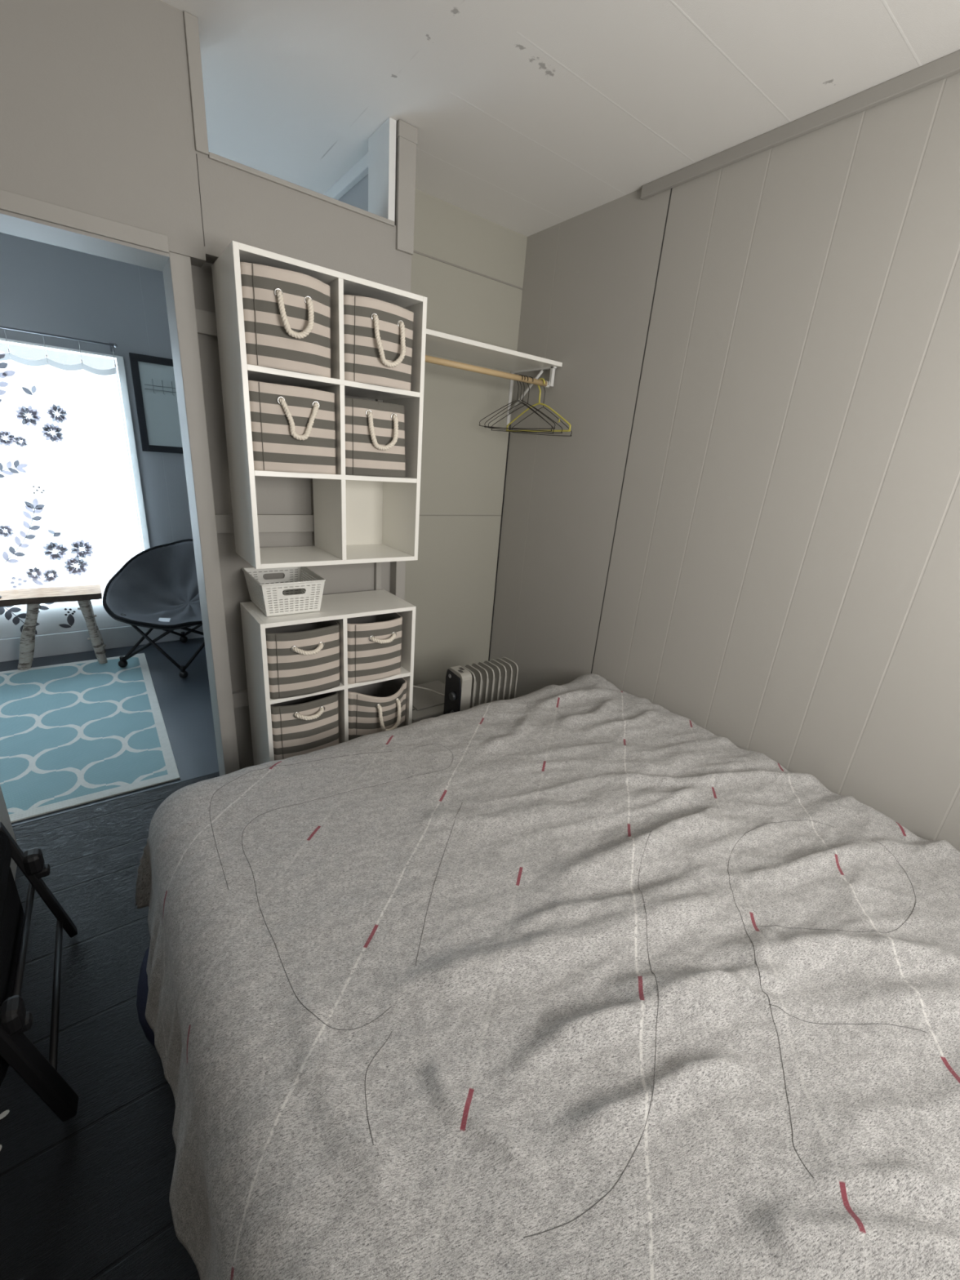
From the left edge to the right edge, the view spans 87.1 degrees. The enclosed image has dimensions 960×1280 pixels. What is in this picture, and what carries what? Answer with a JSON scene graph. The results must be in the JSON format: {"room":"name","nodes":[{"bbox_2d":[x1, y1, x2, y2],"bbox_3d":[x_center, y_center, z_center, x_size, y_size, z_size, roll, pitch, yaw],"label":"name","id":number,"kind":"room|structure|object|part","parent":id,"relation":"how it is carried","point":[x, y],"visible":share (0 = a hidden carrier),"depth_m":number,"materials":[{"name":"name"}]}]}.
{"room":"bedroom","nodes":[
{"label":"bedroom","id":0,"kind":"room"},
{"bbox_2d":[0,232,192,639],"bbox_3d":[-2.885,-1.111,3.096,3.050,2.555,0.100,-10,24,-35],"label":"wall","id":1,"kind":"structure","parent":0,"point":[46,288],"depth_m":3.09,"materials":[{"name":"paint"}]},
{"bbox_2d":[0,325,117,352],"bbox_3d":[-2.979,-1.705,2.642,1.770,0.050,0.090,-10,24,-35],"label":"curtain rod","id":2,"kind":"object","parent":1,"relation":"attached to","point":[112,345],"visible":0.99,"depth_m":2.98,"materials":[{"name":"grey metal"}]},
{"bbox_2d":[0,328,142,638],"bbox_3d":[-2.969,-0.866,2.980,1.552,1.810,0.035,-10,24,-35],"label":"curtain","id":3,"kind":"object","parent":2,"relation":"hanging from","point":[68,515],"visible":0.91,"depth_m":3.20,"materials":[{"name":"white fabric"}]},
{"bbox_2d":[0,337,150,550],"bbox_3d":[-3.011,-0.952,3.025,1.641,1.625,0.076,-10,24,-35],"label":"window","id":4,"kind":"structure","parent":1,"relation":"in","point":[119,359],"depth_m":3.32,"materials":[{"name":"white paint"}]},
{"bbox_2d":[0,625,204,662],"bbox_3d":[-2.947,0.035,3.452,2.840,0.155,0.018,-10,24,-35],"label":"baseboard","id":5,"kind":"structure","parent":1,"relation":"attached to","point":[68,642],"depth_m":3.54,"materials":[{"name":"paint"}]},
{"bbox_2d":[128,352,182,453],"bbox_3d":[-2.114,-1.582,3.424,0.370,0.590,0.023,-10,24,-35],"label":"picture frame","id":6,"kind":"object","parent":1,"relation":"attached to","point":[153,377],"visible":0.66,"depth_m":3.38,"materials":[{"name":"black wood"}]},
{"bbox_2d":[0,637,219,1279],"bbox_3d":[-1.107,0.902,1.862,3.915,0.120,5.300,-10,24,-35],"label":"floor","id":7,"kind":"structure","parent":0,"point":[86,1196],"depth_m":1.28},
{"bbox_2d":[0,1109,9,1119],"bbox_3d":[-1.095,1.090,1.158,0.013,0.001,0.022,18,23,33],"label":"paper scrap","id":8,"kind":"object","parent":7,"relation":"on","point":[4,1113],"visible":1,"depth_m":1.16,"materials":[{"name":"white paper"}]},
{"bbox_2d":[0,821,78,1121],"bbox_3d":[-1.290,0.600,1.057,0.574,0.943,0.595,-10,24,-35],"label":"folding chair","id":9,"kind":"object","parent":7,"relation":"on","point":[17,1051],"visible":1,"depth_m":1.21,"materials":[{"name":"black metal"}]},
{"bbox_3d":[-1.304,0.665,1.067,0.425,0.110,0.560,-10,24,-35],"label":"seat","id":10,"kind":"part","parent":9,"relation":"part of","materials":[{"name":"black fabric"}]},
{"bbox_3d":[-1.287,0.709,1.469,0.020,0.470,0.032,-26,34,-35],"label":"leg","id":11,"kind":"part","parent":9,"relation":"part of","materials":[{"name":"black metal"}]},
{"bbox_3d":[-0.969,0.878,1.067,0.028,0.468,0.044,-19,28,-25],"label":"leg","id":12,"kind":"part","parent":9,"relation":"part of","materials":[{"name":"black metal"}]},
{"bbox_2d":[0,584,107,670],"bbox_3d":[-2.896,-0.044,3.187,0.878,0.505,0.284,-10,24,-35],"label":"table","id":13,"kind":"object","parent":7,"relation":"on","point":[33,597],"visible":1,"depth_m":3.20,"materials":[{"name":"brown wood"}]},
{"bbox_3d":[-2.851,-0.024,3.185,0.204,0.477,0.073,2,20,-6],"label":"leg","id":14,"kind":"part","parent":13,"relation":"part of","materials":[{"name":"brown wood"}]},
{"bbox_3d":[-2.564,-0.059,3.341,0.114,0.464,0.079,-10,24,-35],"label":"leg","id":15,"kind":"part","parent":13,"relation":"part of","materials":[{"name":"brown wood"}]},
{"bbox_3d":[-2.660,-0.111,3.465,0.052,0.464,0.106,7,20,6],"label":"leg","id":16,"kind":"part","parent":13,"relation":"part of","materials":[{"name":"brown wood"}]},
{"bbox_2d":[0,653,180,822],"bbox_3d":[-2.499,0.473,2.548,1.492,0.008,1.728,-10,24,-35],"label":"rug","id":17,"kind":"object","parent":7,"relation":"on","point":[73,734],"visible":1,"depth_m":2.59,"materials":[{"name":"blue fabric"}]},
{"bbox_2d":[136,944,156,1049],"bbox_3d":[-0.790,0.942,1.422,0.299,0.150,0.470,-10,24,-35],"label":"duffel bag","id":18,"kind":"object","parent":7,"relation":"on","point":[142,988],"visible":0.07,"depth_m":1.32,"materials":[{"name":"blue fabric"}]},
{"bbox_2d":[102,538,204,678],"bbox_3d":[-2.055,-0.243,3.470,0.860,0.798,0.757,-10,24,-35],"label":"chair","id":19,"kind":"object","parent":7,"relation":"on","point":[157,588],"visible":0.66,"depth_m":3.50,"materials":[{"name":"grey fabric"}]},
{"bbox_3d":[-2.286,-0.103,3.543,0.019,0.361,0.547,10,20,15],"label":"leg","id":20,"kind":"part","parent":19,"relation":"part of","materials":[{"name":"black metal"}]},
{"bbox_3d":[-2.159,0.026,3.295,0.433,0.306,0.019,6,20,4],"label":"leg","id":21,"kind":"part","parent":19,"relation":"part of","materials":[{"name":"black metal"}]},
{"bbox_3d":[-2.119,0.018,3.266,0.287,0.344,0.298,-10,24,-35],"label":"leg","id":22,"kind":"part","parent":19,"relation":"part of","materials":[{"name":"black metal"}]},
{"bbox_3d":[-2.285,-0.097,3.550,0.019,0.346,0.559,6,20,4],"label":"leg","id":23,"kind":"part","parent":19,"relation":"part of","materials":[{"name":"black metal"}]},
{"bbox_3d":[-2.041,-0.378,3.421,0.854,0.488,0.738,-10,24,-35],"label":"seat","id":24,"kind":"part","parent":19,"relation":"part of","materials":[{"name":"grey fabric"}]},
{"bbox_3d":[-1.864,-0.025,3.505,0.019,0.306,0.514,11,21,17],"label":"leg","id":25,"kind":"part","parent":19,"relation":"part of","materials":[{"name":"black metal"}]},
{"bbox_3d":[-2.021,-0.162,3.786,0.492,0.351,0.019,7,20,5],"label":"leg","id":26,"kind":"part","parent":19,"relation":"part of","materials":[{"name":"black metal"}]},
{"bbox_3d":[-1.855,-0.047,3.502,0.019,0.351,0.583,9,20,12],"label":"leg","id":27,"kind":"part","parent":19,"relation":"part of","materials":[{"name":"black metal"}]},
{"bbox_2d":[240,589,416,765],"bbox_3d":[-0.632,0.282,2.173,0.612,0.904,0.293,-10,24,-35],"label":"cube shelf","id":28,"kind":"object","parent":7,"relation":"on","point":[339,607],"visible":0.4,"depth_m":1.99,"materials":[{"name":"white laminate"}]},
{"bbox_3d":[-0.872,0.324,2.001,0.016,0.904,0.293,-10,24,-35],"label":"panel","id":29,"kind":"part","parent":28,"relation":"part of","materials":[{"name":"white laminate"}]},
{"bbox_2d":[241,566,325,616],"bbox_3d":[-0.751,-0.193,1.933,0.234,0.126,0.280,-10,24,-35],"label":"basket","id":30,"kind":"object","parent":28,"relation":"on","point":[268,597],"visible":1,"depth_m":1.87,"materials":[{"name":"white plastic"}]},
{"bbox_2d":[265,619,339,699],"bbox_3d":[-0.710,0.047,1.962,0.280,0.259,0.333,-10,24,-35],"label":"fabric bin","id":31,"kind":"object","parent":28,"relation":"on","point":[303,659],"visible":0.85,"depth_m":1.86,"materials":[{"name":"beige fabric"}]},
{"bbox_3d":[-0.623,0.034,1.839,0.115,0.030,0.055,-10,24,-35],"label":"rope handle","id":32,"kind":"part","parent":31,"relation":"part of","materials":[{"name":"fabric"}]},
{"bbox_2d":[270,691,338,760],"bbox_3d":[-0.739,0.322,2.061,0.271,0.264,0.324,-10,24,-35],"label":"fabric bin","id":33,"kind":"object","parent":28,"relation":"on","point":[302,726],"visible":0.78,"depth_m":1.96,"materials":[{"name":"beige fabric"}]},
{"bbox_3d":[-0.650,0.284,1.934,0.115,0.028,0.053,-10,24,-35],"label":"rope handle","id":34,"kind":"part","parent":33,"relation":"part of","materials":[{"name":"fabric"}]},
{"bbox_3d":[-0.598,-0.135,2.024,0.580,0.016,0.293,-10,24,-35],"label":"panel","id":35,"kind":"part","parent":28,"relation":"part of","materials":[{"name":"white laminate"}]},
{"bbox_3d":[-0.621,0.143,2.124,0.580,0.016,0.292,-10,24,-35],"label":"shelf","id":36,"kind":"part","parent":28,"relation":"part of","materials":[{"name":"white laminate"}]},
{"bbox_2d":[346,612,402,684],"bbox_3d":[-0.484,0.008,2.129,0.254,0.255,0.326,-10,24,-35],"label":"fabric bin","id":37,"kind":"object","parent":28,"relation":"on","point":[374,642],"visible":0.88,"depth_m":2.03,"materials":[{"name":"beige fabric"}]},
{"bbox_3d":[-0.384,-0.007,2.022,0.117,0.028,0.057,-10,24,-35],"label":"rope handle","id":38,"kind":"part","parent":37,"relation":"part of","materials":[{"name":"fabric"}]},
{"bbox_2d":[347,677,406,740],"bbox_3d":[-0.482,0.286,2.223,0.282,0.263,0.346,-10,24,-35],"label":"fabric bin","id":39,"kind":"object","parent":28,"relation":"on","point":[378,707],"visible":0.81,"depth_m":2.12,"materials":[{"name":"beige fabric"}]},
{"bbox_3d":[-0.383,0.325,2.124,0.112,0.143,0.048,-14,27,-42],"label":"rope handle","id":40,"kind":"part","parent":39,"relation":"part of","materials":[{"name":"fabric"}]},
{"bbox_3d":[-0.393,0.240,2.346,0.016,0.904,0.293,-10,24,-35],"label":"panel","id":41,"kind":"part","parent":28,"relation":"part of","materials":[{"name":"white laminate"}]},
{"bbox_2d":[411,680,444,723],"bbox_3d":[-0.283,0.448,2.651,0.350,0.332,0.333,-10,24,-35],"label":"storage box","id":42,"kind":"object","parent":7,"relation":"on","point":[426,704],"visible":0.12,"depth_m":2.55,"materials":[{"name":"clear plastic"}]},
{"bbox_3d":[-0.268,0.283,2.629,0.275,0.006,0.250,-10,24,-35],"label":"lid","id":43,"kind":"part","parent":42,"relation":"part of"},
{"bbox_2d":[413,657,518,714],"bbox_3d":[-0.146,0.337,2.602,0.361,0.592,0.669,-15,27,-43],"label":"heater","id":44,"kind":"object","parent":7,"relation":"on","point":[468,686],"visible":0.41,"depth_m":2.36,"materials":[{"name":"metal"}]},
{"bbox_3d":[-0.320,0.392,2.590,0.098,0.434,0.478,-11,25,-38],"label":"power cord","id":45,"kind":"part","parent":44,"relation":"part of","materials":[{"name":"plastic"}]},
{"bbox_3d":[-0.136,0.376,2.370,0.008,0.479,0.120,-10,24,-35],"label":"control panel","id":46,"kind":"part","parent":44,"relation":"part of","materials":[{"name":"black plastic"}]},
{"bbox_3d":[0.478,0.892,1.313,1.710,0.515,1.840,-10,24,-35],"label":"bed","id":47,"kind":"object","parent":7,"relation":"on","visible":0},
{"bbox_2d":[134,673,959,1279],"bbox_3d":[0.342,0.787,1.300,1.976,0.499,2.132,-10,24,-35],"label":"blanket","id":48,"kind":"object","parent":47,"relation":"on","point":[576,980],"visible":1,"depth_m":0.94,"materials":[{"name":"grey fabric"}]},
{"bbox_2d":[0,0,411,769],"bbox_3d":[-1.234,-0.504,1.781,2.012,2.555,0.445,-10,24,-35],"label":"wall","id":49,"kind":"structure","parent":0,"point":[96,114],"depth_m":1.39,"materials":[{"name":"white paint"}]},
{"bbox_2d":[0,786,17,879],"bbox_3d":[-1.593,-0.125,1.466,0.025,2.000,0.176,-10,24,-35],"label":"trim","id":50,"kind":"structure","parent":49,"relation":"attached to","point":[5,820],"depth_m":1.77,"materials":[{"name":"paint"}]},
{"bbox_2d":[0,189,169,271],"bbox_3d":[-1.429,-1.091,1.197,1.168,0.050,0.194,-10,24,-35],"label":"trim","id":51,"kind":"structure","parent":49,"relation":"attached to","point":[20,215],"depth_m":1.38,"materials":[{"name":"paint"}]},
{"bbox_2d":[183,11,208,155],"bbox_3d":[-0.834,-1.560,1.460,0.033,0.292,0.178,-10,24,-35],"label":"trim","id":52,"kind":"structure","parent":49,"relation":"attached to","point":[191,22],"depth_m":1.39,"materials":[{"name":"paint"}]},
{"bbox_2d":[195,153,204,246],"bbox_3d":[-0.819,-1.287,1.479,0.002,0.220,0.001,-10,24,-35],"label":"trim","id":53,"kind":"structure","parent":49,"relation":"attached to","point":[196,153],"depth_m":1.48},
{"bbox_2d":[162,251,239,776],"bbox_3d":[-1.014,-0.229,1.889,0.056,2.000,0.166,-10,24,-35],"label":"trim","id":54,"kind":"structure","parent":49,"relation":"attached to","point":[177,271],"depth_m":1.73,"materials":[{"name":"paint"}]},
{"bbox_2d":[195,308,314,708],"bbox_3d":[-0.684,-0.437,2.050,0.721,1.421,0.024,-10,24,-35],"label":"trim","id":55,"kind":"structure","parent":49,"relation":"attached to","point":[206,320],"depth_m":1.94,"materials":[{"name":"paint"}]},
{"bbox_2d":[208,151,394,226],"bbox_3d":[-0.596,-1.469,1.692,0.594,0.014,0.183,-10,24,-35],"label":"trim","id":56,"kind":"structure","parent":49,"relation":"attached to","point":[211,156],"depth_m":1.60,"materials":[{"name":"paint"}]},
{"bbox_2d":[211,240,426,568],"bbox_3d":[-0.547,-0.748,1.805,0.612,0.904,0.293,-10,24,-35],"label":"cube shelf","id":57,"kind":"object","parent":49,"relation":"attached to","point":[357,519],"visible":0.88,"depth_m":1.74,"materials":[{"name":"white laminate"}]},
{"bbox_3d":[-0.786,-0.706,1.633,0.016,0.904,0.293,-10,24,-35],"label":"panel","id":58,"kind":"part","parent":57,"relation":"part of","materials":[{"name":"white laminate"}]},
{"bbox_2d":[240,262,330,377],"bbox_3d":[-0.632,-0.981,1.589,0.270,0.257,0.332,-10,24,-35],"label":"fabric bin","id":59,"kind":"object","parent":57,"relation":"on","point":[286,313],"visible":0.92,"depth_m":1.49,"materials":[{"name":"beige fabric"}]},
{"bbox_3d":[-0.542,-0.952,1.482,0.106,0.117,0.048,-10,24,-35],"label":"rope handle","id":60,"kind":"part","parent":59,"relation":"part of","materials":[{"name":"fabric"}]},
{"bbox_2d":[248,380,335,474],"bbox_3d":[-0.658,-0.708,1.703,0.282,0.257,0.304,-10,24,-35],"label":"fabric bin","id":61,"kind":"object","parent":57,"relation":"on","point":[293,429],"visible":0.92,"depth_m":1.60,"materials":[{"name":"beige fabric"}]},
{"bbox_3d":[-0.571,-0.696,1.597,0.125,0.120,0.036,-10,24,-35],"label":"rope handle","id":62,"kind":"part","parent":61,"relation":"part of","materials":[{"name":"fabric"}]},
{"bbox_3d":[-0.512,-1.165,1.656,0.580,0.016,0.293,-10,24,-35],"label":"panel","id":63,"kind":"part","parent":57,"relation":"part of","materials":[{"name":"white laminate"}]},
{"bbox_3d":[-0.536,-0.887,1.755,0.580,0.016,0.292,-10,24,-35],"label":"shelf","id":64,"kind":"part","parent":57,"relation":"part of","materials":[{"name":"white laminate"}]},
{"bbox_3d":[-0.559,-0.609,1.855,0.580,0.016,0.292,-10,24,-35],"label":"shelf","id":65,"kind":"part","parent":57,"relation":"part of","materials":[{"name":"white laminate"}]},
{"bbox_3d":[-0.582,-0.331,1.954,0.580,0.016,0.293,-10,24,-35],"label":"panel","id":66,"kind":"part","parent":57,"relation":"part of","materials":[{"name":"white laminate"}]},
{"bbox_3d":[-0.535,-0.536,2.098,0.282,0.280,0.004,-10,24,-35],"label":"panel","id":67,"kind":"part","parent":57,"relation":"part of","materials":[{"name":"white wood"}]},
{"bbox_2d":[344,397,405,477],"bbox_3d":[-0.431,-0.743,1.867,0.257,0.248,0.306,-10,24,-35],"label":"fabric bin","id":68,"kind":"object","parent":57,"relation":"on","point":[375,430],"visible":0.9,"depth_m":1.77,"materials":[{"name":"beige fabric"}]},
{"bbox_3d":[-0.342,-0.731,1.768,0.115,0.125,0.046,-10,24,-35],"label":"rope handle","id":69,"kind":"part","parent":68,"relation":"part of","materials":[{"name":"fabric"}]},
{"bbox_2d":[343,294,413,391],"bbox_3d":[-0.394,-1.018,1.766,0.262,0.245,0.327,-10,24,-35],"label":"fabric bin","id":70,"kind":"object","parent":57,"relation":"on","point":[378,335],"visible":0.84,"depth_m":1.66,"materials":[{"name":"beige fabric"}]},
{"bbox_3d":[-0.301,-0.983,1.667,0.116,0.146,0.050,-10,24,-35],"label":"rope handle","id":71,"kind":"part","parent":70,"relation":"part of","materials":[{"name":"fabric"}]},
{"bbox_3d":[-0.307,-0.790,1.977,0.016,0.904,0.293,-10,24,-35],"label":"panel","id":72,"kind":"part","parent":57,"relation":"part of","materials":[{"name":"white laminate"}]},
{"bbox_2d":[373,399,383,590],"bbox_3d":[-0.467,-0.333,2.281,0.025,2.018,0.045,-10,24,-35],"label":"trim","id":73,"kind":"structure","parent":49,"relation":"attached to","point":[377,566],"depth_m":2.28,"materials":[{"name":"paint"}]},
{"bbox_2d":[368,117,396,221],"bbox_3d":[-0.354,-1.646,1.811,0.026,0.292,0.168,-10,24,-35],"label":"trim","id":74,"kind":"structure","parent":49,"relation":"attached to","point":[382,143],"depth_m":1.78,"materials":[{"name":"white paint"}]},
{"bbox_2d":[390,560,405,599],"bbox_3d":[-0.383,-0.340,2.320,0.047,2.018,0.083,-10,24,-35],"label":"trim","id":75,"kind":"structure","parent":49,"relation":"attached to","point":[397,569],"depth_m":2.31,"materials":[{"name":"paint"}]},
{"bbox_2d":[394,119,417,254],"bbox_3d":[-0.310,-1.616,1.846,0.071,0.363,0.180,-10,24,-35],"label":"trim","id":76,"kind":"structure","parent":49,"relation":"attached to","point":[406,135],"depth_m":1.77,"materials":[{"name":"paint"}]},
{"bbox_2d":[338,173,368,211],"bbox_3d":[-1.070,-0.958,3.088,0.034,2.555,2.150,-10,24,-35],"label":"wall","id":77,"kind":"structure","parent":0,"point":[357,196],"depth_m":2.05,"materials":[{"name":"paint"}]},
{"bbox_2d":[323,152,368,199],"bbox_3d":[-1.002,-2.135,2.657,0.025,0.045,2.130,-10,24,-35],"label":"trim","id":78,"kind":"structure","parent":77,"relation":"attached to","point":[359,171],"depth_m":2.05,"materials":[{"name":"white paint"}]},
{"bbox_2d":[404,188,527,685],"bbox_3d":[-0.216,-0.758,2.728,0.815,2.555,0.080,-10,24,-35],"label":"wall","id":79,"kind":"structure","parent":0,"point":[451,584],"depth_m":2.65,"materials":[{"name":"white paint"}]},
{"bbox_2d":[413,250,523,289],"bbox_3d":[-0.104,-1.736,2.346,0.803,0.004,0.004,-10,24,-35],"label":"trim","id":80,"kind":"structure","parent":79,"relation":"attached to","point":[414,251],"depth_m":2.38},
{"bbox_2d":[425,328,562,424],"bbox_3d":[-0.039,-1.207,2.381,0.796,0.278,0.360,-10,24,-35],"label":"closet shelf","id":81,"kind":"object","parent":79,"relation":"attached to","point":[437,343],"visible":0.67,"depth_m":2.34,"materials":[{"name":"white laminate"}]},
{"bbox_2d":[425,355,550,387],"bbox_3d":[0.024,-1.210,2.269,0.788,0.030,0.030,-10,24,-35],"label":"closet rod","id":82,"kind":"object","parent":81,"relation":"attached to","point":[430,359],"visible":0.76,"depth_m":2.25,"materials":[{"name":"brown wood"}]},
{"bbox_2d":[479,374,552,431],"bbox_3d":[0.174,-1.141,2.426,0.428,0.244,0.003,18,24,33],"label":"clothes hanger","id":83,"kind":"object","parent":82,"relation":"hanging from","point":[519,375],"visible":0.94,"depth_m":2.42,"materials":[{"name":"metal"}]},
{"bbox_3d":[0.172,-1.090,2.443,0.429,0.129,0.003,20,24,32],"label":"frame","id":84,"kind":"part","parent":83,"relation":"part of","materials":[{"name":"metal"}]},
{"bbox_2d":[484,374,555,429],"bbox_3d":[0.194,-1.144,2.429,0.429,0.237,0.003,20,24,36],"label":"clothes hanger","id":85,"kind":"object","parent":82,"relation":"hanging from","point":[522,375],"visible":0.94,"depth_m":2.41,"materials":[{"name":"metal"}]},
{"bbox_3d":[0.190,-1.095,2.447,0.429,0.129,0.003,19,24,36],"label":"frame","id":86,"kind":"part","parent":85,"relation":"part of","materials":[{"name":"metal"}]},
{"bbox_2d":[488,375,554,433],"bbox_3d":[0.202,-1.143,2.450,0.428,0.252,0.003,22,26,39],"label":"clothes hanger","id":87,"kind":"object","parent":82,"relation":"hanging from","point":[525,375],"visible":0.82,"depth_m":2.44,"materials":[{"name":"metal"}]},
{"bbox_3d":[0.199,-1.090,2.467,0.429,0.129,0.003,24,27,38],"label":"frame","id":88,"kind":"part","parent":87,"relation":"part of","materials":[{"name":"metal"}]},
{"bbox_2d":[490,376,562,433],"bbox_3d":[0.232,-1.147,2.461,0.429,0.248,0.003,19,24,35],"label":"clothes hanger","id":89,"kind":"object","parent":82,"relation":"hanging from","point":[530,376],"visible":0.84,"depth_m":2.47,"materials":[{"name":"metal"}]},
{"bbox_3d":[0.228,-1.091,2.481,0.429,0.129,0.003,19,24,35],"label":"frame","id":90,"kind":"part","parent":89,"relation":"part of","materials":[{"name":"metal"}]},
{"bbox_2d":[506,377,571,431],"bbox_3d":[0.292,-1.163,2.499,0.008,0.244,0.422,-14,26,-42],"label":"clothes hanger","id":91,"kind":"object","parent":82,"relation":"hanging from","point":[543,379],"visible":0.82,"depth_m":2.48,"materials":[{"name":"yellow plastic"}]},
{"bbox_3d":[0.289,-1.111,2.517,0.007,0.135,0.422,-14,26,-42],"label":"frame","id":92,"kind":"part","parent":91,"relation":"part of","materials":[{"name":"metal"}]},
{"bbox_2d":[511,380,572,436],"bbox_3d":[0.316,-1.161,2.525,0.003,0.250,0.429,-12,27,-39],"label":"clothes hanger","id":93,"kind":"object","parent":82,"relation":"hanging from","point":[547,380],"visible":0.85,"depth_m":2.52,"materials":[{"name":"metal"}]},
{"bbox_3d":[0.310,-1.105,2.547,0.003,0.129,0.429,-12,27,-38],"label":"frame","id":94,"kind":"part","parent":93,"relation":"part of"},
{"bbox_2d":[488,423,511,661],"bbox_3d":[0.101,-0.400,3.074,0.006,1.700,0.004,-10,24,-35],"label":"trim","id":95,"kind":"structure","parent":79,"relation":"attached to","point":[510,424],"depth_m":3.00,"materials":[{"name":"white paint"}]},
{"bbox_2d":[160,0,959,236],"bbox_3d":[-0.900,-1.599,0.967,3.915,0.100,5.300,-10,24,-35],"label":"ceiling","id":96,"kind":"structure","parent":0,"point":[530,117],"depth_m":1.48,"materials":[{"name":"paint"}]},
{"bbox_2d":[488,72,959,852],"bbox_3d":[1.105,-0.314,1.792,0.100,2.555,3.350,-10,24,-35],"label":"wall","id":97,"kind":"structure","parent":0,"point":[746,525],"depth_m":1.76,"materials":[{"name":"white paint"}]},
{"bbox_2d":[640,49,959,199],"bbox_3d":[1.362,-1.375,1.075,0.018,0.042,2.450,-10,24,-35],"label":"trim","id":98,"kind":"structure","parent":97,"relation":"attached to","point":[946,66],"depth_m":1.51,"materials":[{"name":"paint"}]}
]}

